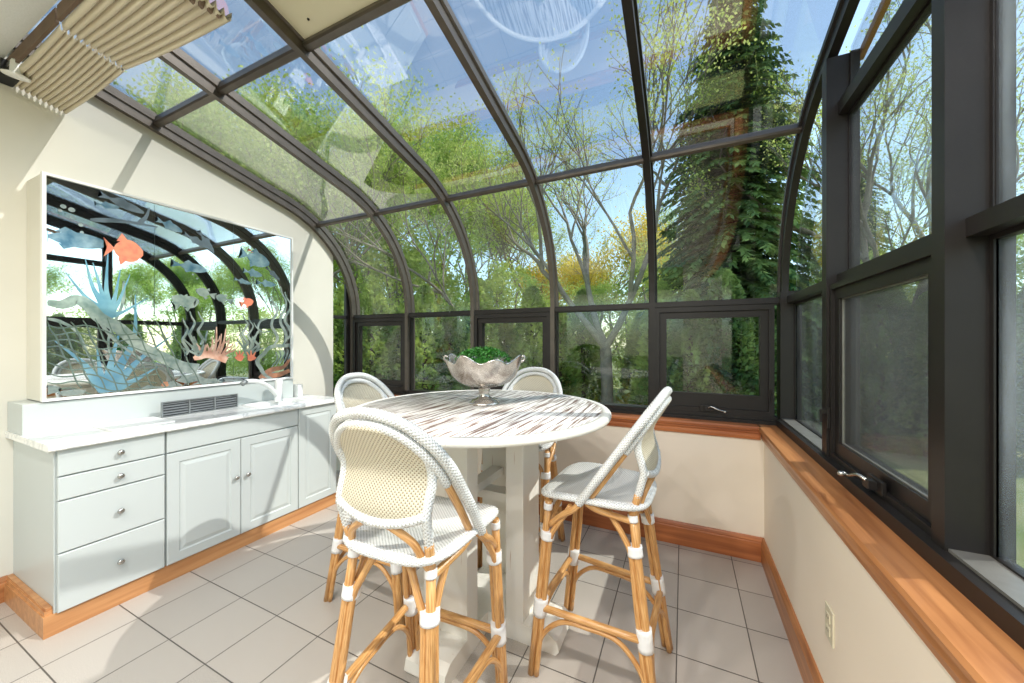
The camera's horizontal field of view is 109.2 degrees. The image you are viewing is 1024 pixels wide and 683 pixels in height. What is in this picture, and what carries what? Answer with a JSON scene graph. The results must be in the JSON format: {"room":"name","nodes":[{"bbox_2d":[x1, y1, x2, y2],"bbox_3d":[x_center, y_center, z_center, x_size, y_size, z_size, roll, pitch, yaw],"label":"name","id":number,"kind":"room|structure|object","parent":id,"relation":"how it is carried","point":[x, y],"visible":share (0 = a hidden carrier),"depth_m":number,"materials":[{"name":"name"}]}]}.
{"room":"sunroom","nodes":[
{"label":"sunroom","id":0,"kind":"room"},
{"bbox_2d":[0,0,57,57],"bbox_3d":[-1.764,-1.606,-0.613,4.170,0.260,3.788,0,0,25],"label":"ceiling","id":1,"kind":"structure","parent":0,"point":[17,17],"depth_m":1.66,"materials":[{"name":"paint"}]},
{"bbox_2d":[6,7,124,113],"bbox_3d":[-2.298,-1.418,1.884,0.762,0.204,0.269,0,0,25],"label":"pleated shade","id":2,"kind":"object","parent":1,"relation":"hanging from","point":[64,72],"visible":0.94,"depth_m":1.80,"materials":[{"name":"fabric"}]},
{"bbox_2d":[57,0,231,69],"bbox_3d":[-1.592,-1.420,1.573,0.736,0.180,0.308,0,0,25],"label":"pleated shade","id":3,"kind":"object","parent":1,"relation":"hanging from","point":[132,33],"visible":1,"depth_m":1.57,"materials":[{"name":"fabric"}]},
{"bbox_2d":[0,49,332,576],"bbox_3d":[-3.155,-0.600,1.164,0.140,3.968,5.820,0,0,25],"label":"wall","id":4,"kind":"structure","parent":0,"point":[95,143],"depth_m":2.27,"materials":[{"name":"paint"}]},
{"bbox_2d":[0,575,7,603],"bbox_3d":[-3.511,1.318,0.222,0.018,0.132,3.812,0,0,25],"label":"baseboard","id":5,"kind":"structure","parent":4,"relation":"attached to","point":[2,579],"depth_m":1.93,"materials":[{"name":"brown wood"}]},
{"bbox_2d":[0,58,30,86],"bbox_3d":[-2.595,-1.397,1.884,0.254,0.117,0.096,0,0,25],"label":"spotlight","id":6,"kind":"object","parent":4,"relation":"attached to","point":[10,73],"visible":0.93,"depth_m":1.86,"materials":[{"name":"white plastic"}]},
{"bbox_2d":[7,379,292,435],"bbox_3d":[-2.294,0.401,2.539,0.243,0.157,1.418,0,0,25],"label":"backsplash","id":7,"kind":"structure","parent":4,"relation":"attached to","point":[24,417],"depth_m":2.12,"materials":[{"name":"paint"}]},
{"bbox_2d":[27,171,292,401],"bbox_3d":[-2.277,-0.286,2.559,0.259,1.204,1.348,0,0,25],"label":"mirror","id":8,"kind":"object","parent":4,"relation":"attached to","point":[127,293],"visible":1,"depth_m":2.26,"materials":[{"name":"white mirror"}]},
{"bbox_2d":[4,493,335,639],"bbox_3d":[-2.106,1.319,2.527,0.597,0.130,1.580,0,0,25],"label":"trim","id":9,"kind":"structure","parent":4,"relation":"attached to","point":[38,614],"depth_m":1.93,"materials":[{"name":"brown wood"}]},
{"bbox_2d":[13,33,359,378],"bbox_3d":[-2.206,-0.603,2.945,0.058,2.213,2.410,0,0,25],"label":"trim","id":10,"kind":"structure","parent":4,"relation":"attached to","point":[109,95],"depth_m":2.89,"materials":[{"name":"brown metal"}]},
{"bbox_2d":[153,91,406,394],"bbox_3d":[-1.840,-0.557,2.816,0.756,2.192,2.330,0,0,25],"label":"window","id":11,"kind":"structure","parent":4,"relation":"in","point":[397,387],"depth_m":3.66,"materials":[{"name":"brown metal"}]},
{"bbox_2d":[333,284,349,392],"bbox_3d":[-1.829,-0.159,3.888,0.060,1.395,0.240,0,0,25],"label":"window","id":12,"kind":"structure","parent":4,"relation":"in","point":[346,317],"depth_m":3.92,"materials":[{"name":"brown metal"}]},
{"bbox_2d":[0,470,802,682],"bbox_3d":[-1.311,1.444,0.479,4.020,0.120,6.150,0,0,25],"label":"floor","id":13,"kind":"structure","parent":0,"point":[257,612],"depth_m":1.74,"materials":[{"name":"tile"}]},
{"bbox_2d":[13,432,164,613],"bbox_3d":[-2.321,0.923,2.013,0.643,0.821,0.402,0,0,25],"label":"base cabinet","id":14,"kind":"object","parent":13,"relation":"on","point":[89,521],"visible":0.95,"depth_m":1.85,"materials":[{"name":"paint"}]},
{"bbox_2d":[164,409,297,565],"bbox_3d":[-2.067,0.923,2.552,0.642,0.821,0.789,0,0,25],"label":"base cabinet","id":15,"kind":"object","parent":13,"relation":"on","point":[224,481],"visible":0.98,"depth_m":2.35,"materials":[{"name":"paint"}]},
{"bbox_2d":[5,379,334,452],"bbox_3d":[-2.081,0.417,2.523,0.644,0.190,1.585,0,0,25],"label":"countertop","id":16,"kind":"structure","parent":15,"relation":"on","point":[51,426],"depth_m":2.08,"materials":[{"name":"white stone"}]},
{"bbox_2d":[92,417,174,431],"bbox_3d":[-2.170,0.473,2.093,0.270,0.012,0.260,0,0,25],"label":"cutting board","id":17,"kind":"object","parent":16,"relation":"on","point":[148,421],"visible":1,"depth_m":2.07,"materials":[{"name":"white plastic"}]},
{"bbox_2d":[161,393,237,417],"bbox_3d":[-2.105,0.430,2.471,0.020,0.098,0.430,0,0,25],"label":"vent grille","id":18,"kind":"object","parent":16,"relation":"on","point":[204,404],"visible":1,"depth_m":2.45,"materials":[{"name":"silver metal"}]},
{"bbox_2d":[240,377,290,401],"bbox_3d":[-1.901,0.376,2.808,0.065,0.206,0.399,0,0,18],"label":"faucet","id":19,"kind":"object","parent":16,"relation":"on","point":[277,392],"visible":1,"depth_m":2.88,"materials":[{"name":"white metal"}]},
{"bbox_2d":[242,398,309,407],"bbox_3d":[-1.826,0.546,2.832,0.279,0.146,0.394,0,0,25],"label":"sink","id":20,"kind":"object","parent":16,"relation":"in","point":[265,404],"visible":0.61,"depth_m":2.88,"materials":[{"name":"white ceramic"}]},
{"bbox_2d":[293,384,302,396],"bbox_3d":[-1.884,0.428,3.207,0.140,0.099,0.100,0,0,25],"label":"block","id":21,"kind":"object","parent":16,"relation":"on","point":[297,388],"visible":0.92,"depth_m":3.15,"materials":[{"name":"white plastic"}]},
{"bbox_2d":[297,403,335,508],"bbox_3d":[-1.827,0.923,3.064,0.642,0.821,0.339,0,0,25],"label":"base cabinet","id":22,"kind":"object","parent":13,"relation":"on","point":[316,454],"visible":0.48,"depth_m":2.92,"materials":[{"name":"paint"}]},
{"bbox_2d":[324,372,404,624],"bbox_3d":[-0.695,0.784,2.050,0.534,1.204,0.469,0,0,21],"label":"bar stool","id":23,"kind":"object","parent":13,"relation":"on","point":[348,392],"visible":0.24,"depth_m":1.94,"materials":[{"name":"wicker"}]},
{"bbox_2d":[327,407,507,682],"bbox_3d":[-0.316,0.784,1.245,0.469,1.204,0.534,0,0,22],"label":"bar stool","id":24,"kind":"object","parent":13,"relation":"on","point":[387,481],"visible":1,"depth_m":1.08,"materials":[{"name":"wicker"}]},
{"bbox_2d":[346,390,610,682],"bbox_3d":[-0.164,0.858,1.879,1.308,1.052,1.308,0,0,25],"label":"pub table","id":25,"kind":"object","parent":13,"relation":"on","point":[509,433],"visible":0.74,"depth_m":1.67,"materials":[{"name":"white stone"}]},
{"bbox_2d":[443,353,525,405],"bbox_3d":[-0.149,0.199,1.958,0.409,0.269,0.409,0,0,-42],"label":"footed bowl","id":26,"kind":"object","parent":25,"relation":"on","point":[495,372],"visible":0.94,"depth_m":1.82,"materials":[{"name":"silver metal"}]},
{"bbox_2d":[454,346,511,363],"bbox_3d":[-0.159,0.110,1.958,0.311,0.180,0.312,0,0,25],"label":"moss","id":27,"kind":"object","parent":26,"relation":"in","point":[491,352],"visible":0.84,"depth_m":1.90,"materials":[{"name":"green plant"}]},
{"bbox_2d":[478,367,564,567],"bbox_3d":[0.082,0.784,2.395,0.469,1.204,0.534,0,0,21],"label":"bar stool","id":28,"kind":"object","parent":13,"relation":"on","point":[539,381],"visible":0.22,"depth_m":2.51,"materials":[{"name":"wicker"}]},
{"bbox_2d":[528,386,672,682],"bbox_3d":[0.403,0.784,1.579,0.534,1.204,0.469,0,0,29],"label":"bar stool","id":29,"kind":"object","parent":13,"relation":"on","point":[608,486],"visible":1,"depth_m":1.46,"materials":[{"name":"wicker"}]},
{"bbox_2d":[336,410,763,537],"bbox_3d":[-0.070,0.984,3.116,4.020,0.800,0.100,0,0,25],"label":"wall","id":30,"kind":"structure","parent":0,"point":[717,482],"depth_m":2.44,"materials":[{"name":"paint"}]},
{"bbox_2d":[158,48,414,391],"bbox_3d":[-1.517,-0.603,2.620,0.058,2.213,2.410,0,0,25],"label":"trim","id":31,"kind":"structure","parent":30,"relation":"attached to","point":[179,60],"depth_m":2.61,"materials":[{"name":"brown metal"}]},
{"bbox_2d":[216,45,469,394],"bbox_3d":[-1.151,-0.557,2.492,0.756,2.192,2.330,0,0,25],"label":"window","id":32,"kind":"structure","parent":30,"relation":"in","point":[286,54],"depth_m":2.11,"materials":[{"name":"brown metal"}]},
{"bbox_2d":[244,0,479,389],"bbox_3d":[-0.827,-0.603,2.296,0.058,2.213,2.410,0,0,25],"label":"trim","id":33,"kind":"structure","parent":30,"relation":"attached to","point":[316,59],"depth_m":2.22,"materials":[{"name":"brown metal"}]},
{"bbox_2d":[268,0,549,389],"bbox_3d":[-0.461,-0.560,2.167,0.756,2.198,2.330,0,0,25],"label":"window","id":34,"kind":"structure","parent":30,"relation":"in","point":[319,22],"depth_m":1.73,"materials":[{"name":"brown metal"}]},
{"bbox_2d":[424,0,558,377],"bbox_3d":[-0.138,-0.603,1.971,0.058,2.213,2.410,0,0,25],"label":"trim","id":35,"kind":"structure","parent":30,"relation":"attached to","point":[442,12],"depth_m":2.13,"materials":[{"name":"brown metal"}]},
{"bbox_2d":[386,394,760,439],"bbox_3d":[-0.092,0.577,3.129,3.710,0.085,0.176,0,0,25],"label":"sill","id":36,"kind":"structure","parent":30,"relation":"on","point":[683,425],"depth_m":2.43,"materials":[{"name":"brown wood"}]},
{"bbox_2d":[535,155,649,414],"bbox_3d":[0.228,-0.557,1.843,0.756,2.192,2.330,0,0,25],"label":"window","id":37,"kind":"structure","parent":30,"relation":"in","point":[636,160],"depth_m":2.68,"materials":[{"name":"brown metal"}]},
{"bbox_2d":[478,495,762,562],"bbox_3d":[0.194,1.308,2.927,3.060,0.152,0.018,0,0,25],"label":"baseboard","id":38,"kind":"structure","parent":30,"relation":"attached to","point":[734,544],"depth_m":2.44,"materials":[{"name":"brown wood"}]},
{"bbox_2d":[621,0,656,403],"bbox_3d":[0.552,-0.603,1.647,0.058,2.213,2.410,0,0,25],"label":"trim","id":39,"kind":"structure","parent":30,"relation":"attached to","point":[629,7],"depth_m":2.14,"materials":[{"name":"brown metal"}]},
{"bbox_2d":[529,348,1023,567],"bbox_3d":[12.771,1.734,27.146,140.000,0.001,140.000,0,0,25],"label":"ground","id":40,"kind":"structure","parent":0,"point":[912,467],"depth_m":4.89,"materials":[{"name":"green plant"}]},
{"bbox_2d":[113,45,473,275],"bbox_3d":[-5.172,-2.460,8.546,7.762,8.476,6.519,0,0,16],"label":"deciduous tree","id":41,"kind":"object","parent":40,"relation":"on","point":[206,123],"visible":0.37,"depth_m":7.19,"materials":[{"name":"green plant"}]},
{"bbox_2d":[267,167,404,337],"bbox_3d":[-5.306,-1.074,10.429,5.195,5.769,5.297,0,0,34],"label":"leafy bush","id":42,"kind":"object","parent":40,"relation":"on","point":[351,248],"visible":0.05,"depth_m":9.97,"materials":[{"name":"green plant"}]},
{"bbox_2d":[333,340,340,384],"bbox_3d":[-3.657,0.465,8.032,1.215,2.623,1.312,0,0,29],"label":"arborvitae","id":43,"kind":"object","parent":40,"relation":"on","point":[338,360],"visible":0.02,"depth_m":7.72,"materials":[{"name":"green plant"}]},
{"bbox_2d":[220,25,467,350],"bbox_3d":[-4.540,-2.722,9.854,6.927,9.005,8.247,0,0,0],"label":"deciduous tree","id":44,"kind":"object","parent":40,"relation":"on","point":[409,129],"visible":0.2,"depth_m":8.06,"materials":[{"name":"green plant"}]},
{"bbox_2d":[333,284,371,395],"bbox_3d":[-3.372,0.310,7.344,1.520,2.938,1.416,0,0,-38],"label":"arborvitae","id":45,"kind":"object","parent":40,"relation":"on","point":[338,296],"visible":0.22,"depth_m":7.11,"materials":[{"name":"green plant"}]},
{"bbox_2d":[333,275,399,396],"bbox_3d":[-2.846,0.206,7.462,1.520,3.153,1.632,0,0,18],"label":"arborvitae","id":46,"kind":"object","parent":40,"relation":"on","point":[372,299],"visible":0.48,"depth_m":7.28,"materials":[{"name":"green plant"}]},
{"bbox_2d":[209,71,566,327],"bbox_3d":[-2.068,-2.541,9.607,6.694,8.650,9.756,0,0,33],"label":"deciduous tree","id":47,"kind":"object","parent":40,"relation":"on","point":[370,155],"visible":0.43,"depth_m":7.07,"materials":[{"name":"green plant"}]},
{"bbox_2d":[375,311,400,376],"bbox_3d":[-2.612,0.533,8.228,1.150,2.482,1.241,0,0,14],"label":"arborvitae","id":48,"kind":"object","parent":40,"relation":"on","point":[397,334],"visible":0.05,"depth_m":8.06,"materials":[{"name":"green plant"}]},
{"bbox_2d":[333,232,457,373],"bbox_3d":[-4.139,-0.894,11.505,5.474,5.436,7.475,0,0,32],"label":"leafy bush","id":49,"kind":"object","parent":40,"relation":"on","point":[368,270],"visible":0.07,"depth_m":10.26,"materials":[{"name":"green plant"}]},
{"bbox_2d":[393,338,432,388],"bbox_3d":[-2.274,0.399,8.387,1.380,2.760,1.278,0,0,-7],"label":"arborvitae","id":50,"kind":"object","parent":40,"relation":"on","point":[421,340],"visible":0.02,"depth_m":8.17,"materials":[{"name":"green plant"}]},
{"bbox_2d":[333,213,511,370],"bbox_3d":[-2.862,-0.962,10.633,5.085,5.538,4.987,0,0,21],"label":"leafy bush","id":51,"kind":"object","parent":40,"relation":"on","point":[411,259],"visible":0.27,"depth_m":10.36,"materials":[{"name":"green plant"}]},
{"bbox_2d":[393,284,455,390],"bbox_3d":[-1.822,0.279,7.528,1.448,3.003,1.554,0,0,3],"label":"arborvitae","id":52,"kind":"object","parent":40,"relation":"on","point":[425,294],"visible":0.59,"depth_m":7.35,"materials":[{"name":"green plant"}]},
{"bbox_2d":[428,305,469,390],"bbox_3d":[-1.390,0.465,8.343,1.215,2.623,1.312,0,0,-1],"label":"arborvitae","id":53,"kind":"object","parent":40,"relation":"on","point":[449,323],"visible":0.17,"depth_m":8.15,"materials":[{"name":"green plant"}]},
{"bbox_2d":[347,93,571,305],"bbox_3d":[-1.653,-3.509,14.117,9.703,10.594,8.149,0,0,-36],"label":"deciduous tree","id":54,"kind":"object","parent":40,"relation":"on","point":[449,136],"visible":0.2,"depth_m":11.71,"materials":[{"name":"green plant"}]},
{"bbox_2d":[403,260,530,379],"bbox_3d":[-1.877,-0.424,11.829,6.140,4.466,4.497,0,0,19],"label":"leafy bush","id":55,"kind":"object","parent":40,"relation":"on","point":[454,289],"visible":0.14,"depth_m":10.76,"materials":[{"name":"green plant"}]},
{"bbox_2d":[445,277,502,390],"bbox_3d":[-0.701,0.206,7.574,1.532,3.153,1.589,0,0,-33],"label":"arborvitae","id":56,"kind":"object","parent":40,"relation":"on","point":[463,330],"visible":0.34,"depth_m":7.45,"materials":[{"name":"green plant"}]},
{"bbox_2d":[459,254,549,363],"bbox_3d":[-0.261,-0.400,11.314,3.948,4.384,4.025,0,0,8],"label":"leafy bush","id":57,"kind":"object","parent":40,"relation":"on","point":[494,297],"visible":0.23,"depth_m":10.58,"materials":[{"name":"green plant"}]},
{"bbox_2d":[497,323,519,385],"bbox_3d":[-0.188,0.533,8.409,1.150,2.482,1.241,0,0,-16],"label":"arborvitae","id":58,"kind":"object","parent":40,"relation":"on","point":[505,329],"visible":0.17,"depth_m":8.25,"materials":[{"name":"green plant"}]},
{"bbox_2d":[509,285,563,385],"bbox_3d":[0.420,0.279,7.718,1.448,3.003,1.554,0,0,-27],"label":"arborvitae","id":59,"kind":"object","parent":40,"relation":"on","point":[531,298],"visible":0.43,"depth_m":7.53,"materials":[{"name":"green plant"}]},
{"bbox_2d":[504,286,585,380],"bbox_3d":[0.906,0.045,11.715,3.519,3.495,4.805,0,0,6],"label":"leafy bush","id":60,"kind":"object","parent":40,"relation":"on","point":[545,300],"visible":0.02,"depth_m":11.09,"materials":[{"name":"green plant"}]},
{"bbox_2d":[542,304,584,397],"bbox_3d":[1.093,0.465,8.160,1.215,2.623,1.312,0,0,-30],"label":"arborvitae","id":61,"kind":"object","parent":40,"relation":"on","point":[566,343],"visible":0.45,"depth_m":7.95,"materials":[{"name":"green plant"}]},
{"bbox_2d":[507,247,620,317],"bbox_3d":[1.897,-1.262,14.983,4.969,6.088,5.368,0,0,6],"label":"deciduous tree","id":62,"kind":"object","parent":40,"relation":"on","point":[541,280],"visible":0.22,"depth_m":13.49,"materials":[{"name":"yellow plant"}]},
{"bbox_2d":[453,135,687,347],"bbox_3d":[2.319,-2.437,12.992,9.518,8.439,6.531,0,0,14],"label":"deciduous tree","id":63,"kind":"object","parent":40,"relation":"on","point":[487,217],"visible":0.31,"depth_m":12.44,"materials":[{"name":"green plant"}]},
{"bbox_2d":[562,287,601,401],"bbox_3d":[1.797,0.206,9.238,1.520,3.153,1.632,0,0,-41],"label":"arborvitae","id":64,"kind":"object","parent":40,"relation":"on","point":[580,299],"visible":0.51,"depth_m":8.93,"materials":[{"name":"green plant"}]},
{"bbox_2d":[540,267,627,390],"bbox_3d":[2.166,-0.175,11.473,3.602,3.923,3.532,0,0,-6],"label":"leafy bush","id":65,"kind":"object","parent":40,"relation":"on","point":[595,294],"visible":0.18,"depth_m":11.22,"materials":[{"name":"green plant"}]},
{"bbox_2d":[563,284,648,395],"bbox_3d":[3.954,-0.049,11.452,5.072,3.689,3.715,0,0,-7],"label":"leafy bush","id":66,"kind":"object","parent":40,"relation":"on","point":[617,365],"visible":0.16,"depth_m":11.41,"materials":[{"name":"green plant"}]},
{"bbox_2d":[439,0,777,402],"bbox_3d":[1.748,-2.900,8.903,7.077,9.367,8.807,0,0,-16],"label":"forked tree","id":67,"kind":"object","parent":40,"relation":"on","point":[595,330],"visible":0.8,"depth_m":7.86,"materials":[{"name":"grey plant"}]},
{"bbox_2d":[557,203,676,356],"bbox_3d":[3.658,-1.595,13.591,5.965,6.764,5.521,0,0,30],"label":"deciduous tree","id":68,"kind":"object","parent":40,"relation":"on","point":[575,271],"visible":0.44,"depth_m":12.56,"materials":[{"name":"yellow plant"}]},
{"bbox_2d":[615,312,647,404],"bbox_3d":[2.954,0.533,8.399,1.241,2.482,1.150,0,0,45],"label":"arborvitae","id":69,"kind":"object","parent":40,"relation":"on","point":[630,349],"visible":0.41,"depth_m":8.35,"materials":[{"name":"green plant"}]},
{"bbox_2d":[580,196,697,303],"bbox_3d":[5.903,-2.437,16.207,6.531,8.439,9.518,0,0,-10],"label":"deciduous tree","id":70,"kind":"object","parent":40,"relation":"on","point":[663,211],"visible":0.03,"depth_m":13.85,"materials":[{"name":"green plant"}]},
{"bbox_2d":[592,249,701,359],"bbox_3d":[4.496,-0.512,10.442,4.156,4.615,4.237,0,0,-19],"label":"leafy bush","id":71,"kind":"object","parent":40,"relation":"on","point":[637,268],"visible":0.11,"depth_m":10.73,"materials":[{"name":"green plant"}]},
{"bbox_2d":[623,280,686,404],"bbox_3d":[2.957,0.279,7.131,1.554,3.003,1.448,0,0,34],"label":"arborvitae","id":72,"kind":"object","parent":40,"relation":"on","point":[664,294],"visible":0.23,"depth_m":7.07,"materials":[{"name":"green plant"}]},
{"bbox_2d":[667,289,724,393],"bbox_3d":[3.023,0.431,6.275,1.385,2.701,1.422,0,0,19],"label":"arborvitae","id":73,"kind":"object","parent":40,"relation":"on","point":[684,338],"visible":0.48,"depth_m":6.05,"materials":[{"name":"green plant"}]},
{"bbox_2d":[679,267,776,415],"bbox_3d":[3.602,0.263,6.121,1.606,3.050,1.563,0,0,12],"label":"shrub","id":74,"kind":"object","parent":40,"relation":"on","point":[725,284],"visible":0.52,"depth_m":5.89,"materials":[{"name":"green plant"}]},
{"bbox_2d":[628,0,874,438],"bbox_3d":[4.741,-3.260,7.785,4.709,10.682,4.674,0,0,-17],"label":"spruce","id":75,"kind":"object","parent":40,"relation":"on","point":[740,246],"visible":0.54,"depth_m":7.25,"materials":[{"name":"green plant"}]},
{"bbox_2d":[729,297,776,413],"bbox_3d":[4.268,0.501,6.281,1.310,2.556,1.346,0,0,5],"label":"arborvitae","id":76,"kind":"object","parent":40,"relation":"on","point":[756,329],"visible":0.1,"depth_m":6.08,"materials":[{"name":"green plant"}]},
{"bbox_2d":[775,279,821,433],"bbox_3d":[5.016,0.333,6.516,1.529,2.905,1.489,0,0,-3],"label":"arborvitae","id":77,"kind":"object","parent":40,"relation":"on","point":[809,336],"visible":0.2,"depth_m":6.11,"materials":[{"name":"green plant"}]},
{"bbox_2d":[626,0,1023,431],"bbox_3d":[6.755,-2.679,7.423,8.388,8.921,6.740,0,0,31],"label":"forked tree","id":78,"kind":"object","parent":40,"relation":"on","point":[866,235],"visible":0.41,"depth_m":6.78,"materials":[{"name":"green plant"}]},
{"bbox_2d":[658,85,1023,273],"bbox_3d":[9.217,-2.437,11.155,6.531,8.439,9.518,0,0,-27],"label":"deciduous tree","id":79,"kind":"object","parent":40,"relation":"on","point":[903,184],"visible":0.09,"depth_m":9.19,"materials":[{"name":"green plant"}]},
{"bbox_2d":[802,305,882,451],"bbox_3d":[5.528,0.431,6.252,1.385,2.701,1.422,0,0,-10],"label":"arborvitae","id":80,"kind":"object","parent":40,"relation":"on","point":[871,424],"visible":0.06,"depth_m":5.90,"materials":[{"name":"green plant"}]},
{"bbox_2d":[804,138,909,299],"bbox_3d":[11.163,-2.511,11.995,3.973,9.080,4.002,0,0,16],"label":"spruce","id":81,"kind":"object","parent":40,"relation":"on","point":[884,238],"visible":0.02,"depth_m":11.50,"materials":[{"name":"green plant"}]},
{"bbox_2d":[807,245,922,372],"bbox_3d":[9.008,-0.288,8.989,3.814,4.154,3.740,0,0,-32],"label":"leafy bush","id":82,"kind":"object","parent":40,"relation":"on","point":[880,250],"visible":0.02,"depth_m":8.22,"materials":[{"name":"green plant"}]},
{"bbox_2d":[816,286,927,457],"bbox_3d":[5.978,0.263,5.836,1.606,3.050,1.563,0,0,-18],"label":"shrub","id":83,"kind":"object","parent":40,"relation":"on","point":[889,308],"visible":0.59,"depth_m":5.58,"materials":[{"name":"green plant"}]},
{"bbox_2d":[861,280,1022,388],"bbox_3d":[9.695,-0.049,8.278,5.072,3.689,3.715,0,0,-33],"label":"leafy bush","id":84,"kind":"object","parent":40,"relation":"on","point":[911,293],"visible":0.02,"depth_m":8.35,"materials":[{"name":"green plant"}]},
{"bbox_2d":[892,217,1023,294],"bbox_3d":[10.590,-0.512,7.765,4.156,4.615,4.237,0,0,-45],"label":"leafy bush","id":85,"kind":"object","parent":40,"relation":"on","point":[1019,267],"visible":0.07,"depth_m":7.42,"materials":[{"name":"green plant"}]},
{"bbox_2d":[906,291,1023,467],"bbox_3d":[6.845,0.333,5.326,1.529,2.905,1.489,0,0,-32],"label":"arborvitae","id":86,"kind":"object","parent":40,"relation":"on","point":[1019,319],"visible":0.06,"depth_m":4.92,"materials":[{"name":"green plant"}]},
{"bbox_2d":[1016,284,1023,466],"bbox_3d":[7.371,0.431,5.058,1.385,2.701,1.422,0,0,-40],"label":"arborvitae","id":87,"kind":"object","parent":40,"relation":"on","point":[1021,293],"visible":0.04,"depth_m":5.05,"materials":[{"name":"green plant"}]},
{"bbox_2d":[764,443,955,682],"bbox_3d":[0.385,0.984,-0.380,0.100,0.800,6.040,0,0,25],"label":"wall","id":88,"kind":"structure","parent":0,"point":[874,643],"depth_m":1.23,"materials":[{"name":"paint"}]},
{"bbox_2d":[650,123,801,425],"bbox_3d":[0.922,-0.557,1.517,0.765,2.192,2.330,0,0,25],"label":"window","id":89,"kind":"structure","parent":88,"relation":"in","point":[751,409],"depth_m":2.41,"materials":[{"name":"brown metal"}]},
{"bbox_2d":[778,290,801,419],"bbox_3d":[1.759,0.109,2.308,0.106,0.850,0.099,0,0,25],"label":"trim","id":90,"kind":"structure","parent":88,"relation":"attached to","point":[785,310],"depth_m":2.28,"materials":[{"name":"brown metal"}]},
{"bbox_2d":[761,538,823,682],"bbox_3d":[0.310,1.308,-0.400,0.018,0.152,5.940,0,0,25],"label":"baseboard","id":91,"kind":"structure","parent":88,"relation":"attached to","point":[805,661],"depth_m":1.66,"materials":[{"name":"brown wood"}]},
{"bbox_2d":[825,601,834,648],"bbox_3d":[1.093,0.974,1.254,0.010,0.116,0.072,0,0,25],"label":"wall outlet","id":92,"kind":"object","parent":88,"relation":"attached to","point":[829,615],"visible":1,"depth_m":1.24,"materials":[{"name":"beige plastic"}]},
{"bbox_2d":[826,611,829,623],"bbox_3d":[1.091,0.952,1.255,0.004,0.028,0.030,0,0,25],"label":"receptacle","id":93,"kind":"object","parent":92,"relation":"attached to","point":[827,612],"depth_m":1.26,"materials":[{"name":"beige plastic"}]},
{"bbox_2d":[826,623,829,636],"bbox_3d":[1.091,0.996,1.255,0.004,0.028,0.030,0,0,25],"label":"receptacle","id":94,"kind":"object","parent":92,"relation":"attached to","point":[827,624],"depth_m":1.26,"materials":[{"name":"beige plastic"}]},
{"bbox_2d":[822,48,859,455],"bbox_3d":[1.408,-0.339,1.562,0.106,1.747,0.079,0,0,25],"label":"window frame","id":95,"kind":"structure","parent":88,"relation":"attached to","point":[838,72],"depth_m":1.54,"materials":[{"name":"brown metal"}]},
{"bbox_2d":[860,0,890,59],"bbox_3d":[1.184,-1.358,0.935,0.018,0.360,1.300,0,0,25],"label":"trim","id":96,"kind":"structure","parent":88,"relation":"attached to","point":[884,4],"depth_m":1.41,"materials":[{"name":"brown wood"}]},
{"bbox_2d":[838,0,928,114],"bbox_3d":[0.880,-0.989,0.406,0.057,0.055,2.485,0,0,25],"label":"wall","id":97,"kind":"structure","parent":88,"relation":"attached to","point":[907,13],"depth_m":1.22,"materials":[{"name":"brown metal"}]},
{"bbox_2d":[777,0,859,416],"bbox_3d":[1.264,-0.603,1.312,0.058,2.213,2.410,0,0,25],"label":"trim","id":98,"kind":"structure","parent":97,"relation":"attached to","point":[844,12],"depth_m":1.93,"materials":[{"name":"brown metal"}]},
{"bbox_2d":[758,424,1023,682],"bbox_3d":[0.393,0.577,-0.367,0.176,0.085,6.070,0,0,25],"label":"sill","id":99,"kind":"structure","parent":88,"relation":"on","point":[970,646],"depth_m":0.81,"materials":[{"name":"brown wood"}]},
{"bbox_2d":[776,0,1023,649],"bbox_3d":[0.437,-0.441,-0.427,0.170,1.955,6.000,0,0,25],"label":"window","id":100,"kind":"structure","parent":88,"relation":"in","point":[908,263],"depth_m":1.15,"materials":[{"name":"brown metal"}]},
{"bbox_2d":[782,281,821,450],"bbox_3d":[1.579,-0.365,1.931,0.090,1.715,0.760,0,0,25],"label":"window","id":101,"kind":"structure","parent":100,"relation":"on","point":[813,292],"depth_m":2.16,"materials":[{"name":"brown metal"}]},
{"bbox_2d":[948,0,1023,610],"bbox_3d":[0.908,-0.560,0.504,0.090,2.105,0.726,0,0,25],"label":"window","id":102,"kind":"structure","parent":100,"relation":"on","point":[1005,219],"depth_m":0.81,"materials":[{"name":"brown metal"}]},
{"bbox_2d":[931,0,1015,562],"bbox_3d":[1.075,-0.449,0.855,0.106,1.967,0.074,0,0,25],"label":"window frame","id":103,"kind":"structure","parent":88,"relation":"attached to","point":[959,28],"depth_m":0.84,"materials":[{"name":"brown metal"}]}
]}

